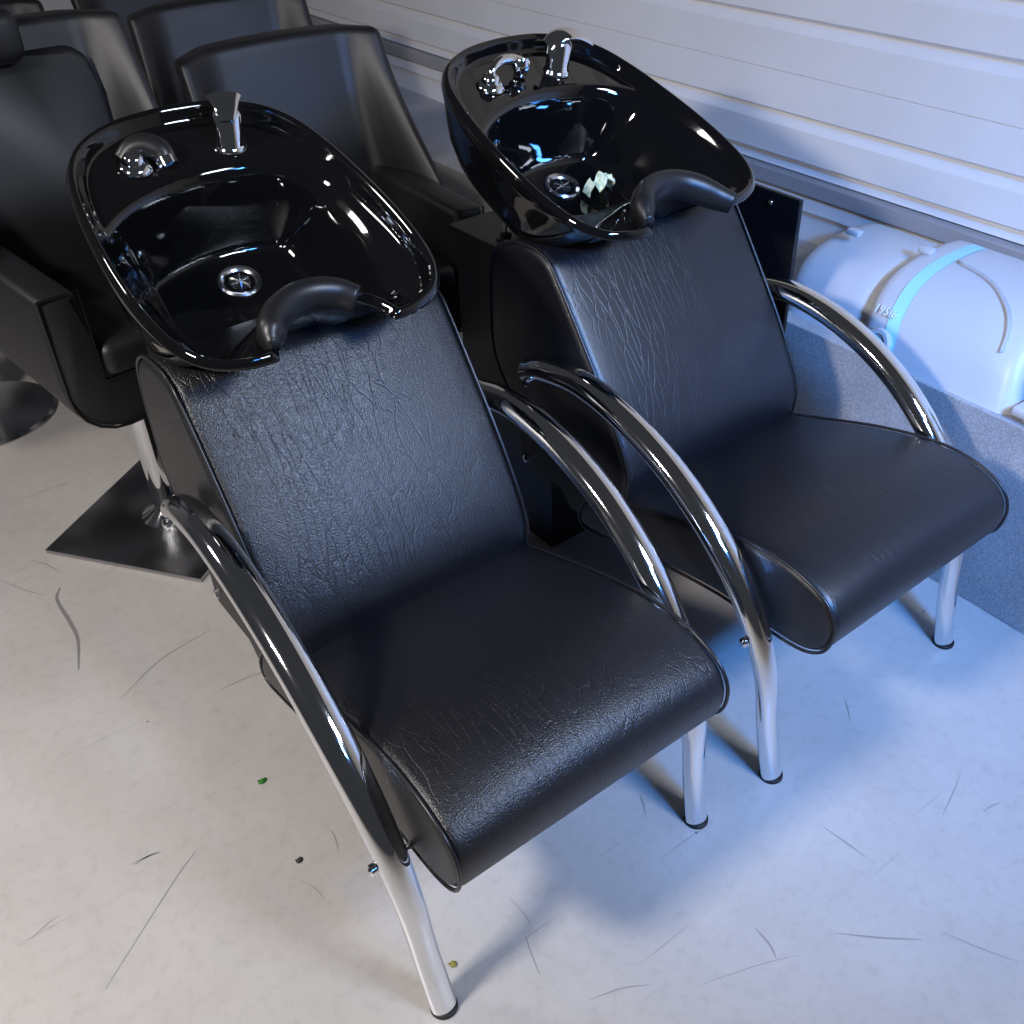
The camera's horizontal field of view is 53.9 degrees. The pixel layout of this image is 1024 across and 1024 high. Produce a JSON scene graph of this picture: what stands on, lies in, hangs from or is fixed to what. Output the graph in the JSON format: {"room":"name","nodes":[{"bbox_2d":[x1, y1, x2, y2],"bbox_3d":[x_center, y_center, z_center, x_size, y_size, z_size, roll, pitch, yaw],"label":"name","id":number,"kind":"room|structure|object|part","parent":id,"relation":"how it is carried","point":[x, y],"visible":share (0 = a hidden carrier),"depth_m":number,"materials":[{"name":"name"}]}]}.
{"room":"salon","nodes":[
{"label":"salon","id":0,"kind":"room"},
{"bbox_2d":[39,0,73,10],"bbox_3d":[-4.452,-2.937,4.641,5.500,2.600,0.100,-25,42,-26],"label":"wall","id":1,"kind":"structure","parent":0,"point":[47,4],"depth_m":6.02,"materials":[{"name":"white paint"}]},
{"bbox_2d":[0,332,1023,1023],"bbox_3d":[-1.700,0.316,2.356,5.500,0.051,9.200,-25,42,-26],"label":"floor","id":2,"kind":"structure","parent":0,"point":[149,875],"depth_m":1.82,"materials":[{"name":"grey concrete"}]},
{"bbox_2d":[0,0,44,14],"bbox_3d":[-1.847,-1.362,3.786,0.561,0.920,0.632,-26,43,-28],"label":"chair","id":3,"kind":"object","parent":2,"relation":"on","point":[15,7],"visible":0.03,"depth_m":3.76,"materials":[{"name":"black leather"}]},
{"bbox_2d":[0,381,56,445],"bbox_3d":[-1.700,-0.763,2.848,0.643,1.080,0.632,-28,44,-29],"label":"chair","id":4,"kind":"object","parent":2,"relation":"on","point":[25,406],"visible":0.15,"depth_m":3.11,"materials":[{"name":"black metal"}]},
{"bbox_2d":[0,7,208,581],"bbox_3d":[-0.952,-0.491,2.350,0.629,1.190,0.707,-31,45,-32],"label":"chair","id":5,"kind":"object","parent":2,"relation":"on","point":[66,74],"visible":0.59,"depth_m":2.30,"materials":[{"name":"black leather"}]},
{"bbox_2d":[0,45,111,278],"bbox_3d":[-1.076,-0.786,2.344,0.376,0.507,0.132,-31,45,-32],"label":"cushion","id":6,"kind":"object","parent":5,"relation":"on","point":[52,97],"depth_m":2.31,"materials":[{"name":"black leather"}]},
{"bbox_3d":[-0.998,-0.738,2.277,0.558,0.625,0.526,-31,45,-32],"label":"backrest","id":7,"kind":"part","parent":5,"relation":"part of","materials":[{"name":"black leather"}]},
{"bbox_2d":[53,265,147,374],"bbox_3d":[-0.892,-0.477,2.348,0.344,0.085,0.460,-31,45,-32],"label":"seat cushion","id":8,"kind":"object","parent":5,"relation":"on","point":[115,348],"depth_m":2.19,"materials":[{"name":"black leather"}]},
{"bbox_3d":[-0.903,0.003,2.671,0.450,0.013,0.450,9,38,15],"label":"plate","id":9,"kind":"part","parent":5,"relation":"part of","materials":[{"name":"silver metal"}]},
{"bbox_2d":[70,0,172,57],"bbox_3d":[-1.198,-1.464,3.814,0.581,1.000,0.631,-25,42,-26],"label":"chair","id":10,"kind":"object","parent":2,"relation":"on","point":[123,8],"visible":0.02,"depth_m":3.67,"materials":[{"name":"black leather"}]},
{"bbox_2d":[127,0,312,106],"bbox_3d":[-0.778,-1.062,3.246,0.643,1.010,0.632,-21,41,-23],"label":"chair","id":11,"kind":"object","parent":2,"relation":"on","point":[161,33],"visible":0.07,"depth_m":3.10,"materials":[{"name":"black leather"}]},
{"bbox_2d":[257,777,266,783],"bbox_3d":[-0.485,0.522,1.961,0.018,0.005,0.012,-21,41,-23],"label":"fallen leaf","id":12,"kind":"object","parent":2,"relation":"on","point":[264,779],"visible":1,"depth_m":1.96,"materials":[{"name":"green plant"}]},
{"bbox_2d":[295,856,302,862],"bbox_3d":[-0.383,0.626,1.817,0.011,0.005,0.014,30,48,35],"label":"fallen leaf","id":13,"kind":"object","parent":2,"relation":"on","point":[298,860],"visible":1,"depth_m":1.82,"materials":[{"name":"grey plant"}]},
{"bbox_2d":[174,24,483,332],"bbox_3d":[-0.459,-0.703,2.742,0.643,1.020,0.632,-23,42,-25],"label":"chair","id":14,"kind":"object","parent":2,"relation":"on","point":[338,80],"visible":0.3,"depth_m":2.68,"materials":[{"name":"black leather"}]},
{"bbox_3d":[-0.496,-0.904,2.645,0.643,0.580,0.527,-23,42,-25],"label":"backrest","id":15,"kind":"part","parent":14,"relation":"part of","materials":[{"name":"black leather"}]},
{"bbox_2d":[431,252,455,294],"bbox_3d":[-0.411,-0.652,2.691,0.360,0.085,0.460,-23,42,-25],"label":"seat cushion","id":16,"kind":"object","parent":14,"relation":"on","point":[446,261],"depth_m":2.60,"materials":[{"name":"black leather"}]},
{"bbox_2d":[66,91,729,1019],"bbox_3d":[-0.233,-0.028,1.738,0.660,1.134,1.200,-26,43,-28],"label":"chair","id":17,"kind":"object","parent":2,"relation":"on","point":[331,449],"visible":1,"depth_m":1.65,"materials":[{"name":"black leather"}]},
{"bbox_2d":[66,91,439,371],"bbox_3d":[-0.442,-0.460,1.683,0.497,0.363,0.600,-25,42,-26],"label":"basin","id":18,"kind":"object","parent":17,"relation":"in","point":[229,233],"depth_m":1.73,"materials":[{"name":"black ceramic"}]},
{"bbox_3d":[-0.339,0.366,1.619,0.070,0.654,0.727,-26,43,-28],"label":"armrest","id":19,"kind":"part","parent":17,"relation":"part of","materials":[{"name":"silver metal"}]},
{"bbox_3d":[-0.305,-0.097,1.806,0.512,0.497,0.440,-26,43,-28],"label":"backrest","id":20,"kind":"part","parent":17,"relation":"part of","materials":[{"name":"black leather"}]},
{"bbox_3d":[-0.061,0.255,1.679,0.516,0.240,0.646,-26,43,-28],"label":"seat","id":21,"kind":"part","parent":17,"relation":"part of","materials":[{"name":"black leather"}]},
{"bbox_3d":[0.128,0.139,1.890,0.070,0.654,0.727,-26,43,-28],"label":"armrest","id":22,"kind":"part","parent":17,"relation":"part of","materials":[{"name":"silver metal"}]},
{"bbox_2d":[449,960,456,967],"bbox_3d":[-0.096,0.739,1.650,0.012,0.005,0.013,-31,46,-32],"label":"fallen leaf","id":23,"kind":"object","parent":2,"relation":"on","point":[452,964],"visible":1,"depth_m":1.65,"materials":[{"name":"yellow plant"}]},
{"bbox_2d":[441,27,1008,783],"bbox_3d":[0.363,-0.305,2.072,0.660,1.128,1.200,-26,43,-28],"label":"chair","id":24,"kind":"object","parent":2,"relation":"on","point":[638,314],"visible":0.99,"depth_m":1.99,"materials":[{"name":"black leather"}]},
{"bbox_3d":[0.098,-0.630,2.246,0.336,0.014,0.352,-26,43,-28],"label":"plate","id":25,"kind":"part","parent":24,"relation":"part of","materials":[{"name":"black paint"}]},
{"bbox_3d":[-0.015,-0.645,2.158,0.012,0.125,0.012,-26,43,-28],"label":"threaded rod","id":26,"kind":"part","parent":24,"relation":"part of","materials":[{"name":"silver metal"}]},
{"bbox_2d":[441,27,754,246],"bbox_3d":[0.154,-0.735,2.015,0.497,0.357,0.603,-25,42,-26],"label":"basin","id":27,"kind":"object","parent":24,"relation":"in","point":[531,118],"depth_m":2.06,"materials":[{"name":"black ceramic"}]},
{"bbox_2d":[583,171,614,197],"bbox_3d":[0.187,-0.689,2.113,0.068,0.044,0.045,-29,44,-31],"label":"paper scrap","id":28,"kind":"object","parent":24,"relation":"in","point":[602,179],"visible":1,"depth_m":2.11,"materials":[{"name":"white paper"}]},
{"bbox_3d":[0.289,-0.375,2.138,0.512,0.497,0.440,-26,43,-28],"label":"backrest","id":29,"kind":"part","parent":24,"relation":"part of","materials":[{"name":"black leather"}]},
{"bbox_3d":[0.261,0.088,1.950,0.070,0.654,0.727,-26,43,-28],"label":"armrest","id":30,"kind":"part","parent":24,"relation":"part of","materials":[{"name":"silver metal"}]},
{"bbox_3d":[0.538,-0.025,2.013,0.516,0.240,0.646,-26,43,-28],"label":"seat","id":31,"kind":"part","parent":24,"relation":"part of","materials":[{"name":"black leather"}]},
{"bbox_3d":[0.724,-0.142,2.225,0.070,0.654,0.727,-26,43,-28],"label":"armrest","id":32,"kind":"part","parent":24,"relation":"part of","materials":[{"name":"silver metal"}]},
{"bbox_2d":[734,183,803,340],"bbox_3d":[0.529,-0.457,2.537,0.086,0.800,0.440,-25,42,-26],"label":"panel","id":33,"kind":"object","parent":2,"relation":"on","point":[772,218],"visible":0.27,"depth_m":2.23,"materials":[{"name":"black"}]},
{"bbox_2d":[306,0,1023,245],"bbox_3d":[0.445,-1.752,2.763,0.100,2.600,9.200,-25,42,-26],"label":"wall","id":34,"kind":"structure","parent":0,"point":[918,105],"depth_m":2.57,"materials":[{"name":"white paint"}]},
{"bbox_2d":[386,53,944,244],"bbox_3d":[0.430,-1.148,3.180,0.026,0.040,9.200,-25,42,-26],"label":"trim","id":35,"kind":"structure","parent":34,"relation":"attached to","point":[824,210],"depth_m":2.72,"materials":[{"name":"white paint"}]},
{"bbox_2d":[310,15,1023,260],"bbox_3d":[0.423,-1.185,3.148,0.038,0.042,9.200,-25,42,-26],"label":"trim","id":36,"kind":"structure","parent":34,"relation":"attached to","point":[916,222],"depth_m":2.60,"materials":[{"name":"grey plastic"}]},
{"bbox_2d":[398,86,1023,633],"bbox_3d":[0.278,-0.805,3.292,0.410,0.465,9.200,-25,42,-26],"label":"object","id":37,"kind":"structure","parent":34,"relation":"attached to","point":[833,381],"depth_m":2.27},
{"bbox_2d":[788,223,1023,414],"bbox_3d":[0.953,-0.488,2.294,0.381,0.184,0.674,-25,42,-26],"label":"tank","id":38,"kind":"object","parent":37,"relation":"on","point":[951,313],"visible":0.92,"depth_m":2.20,"materials":[{"name":"grey plastic"}]},
{"bbox_2d":[1011,401,1023,422],"bbox_3d":[1.289,-0.199,1.890,0.350,0.180,0.515,-25,42,-26],"label":"tub","id":39,"kind":"object","parent":37,"relation":"on","point":[1017,411],"visible":1,"depth_m":2.01,"materials":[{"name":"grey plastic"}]}
]}

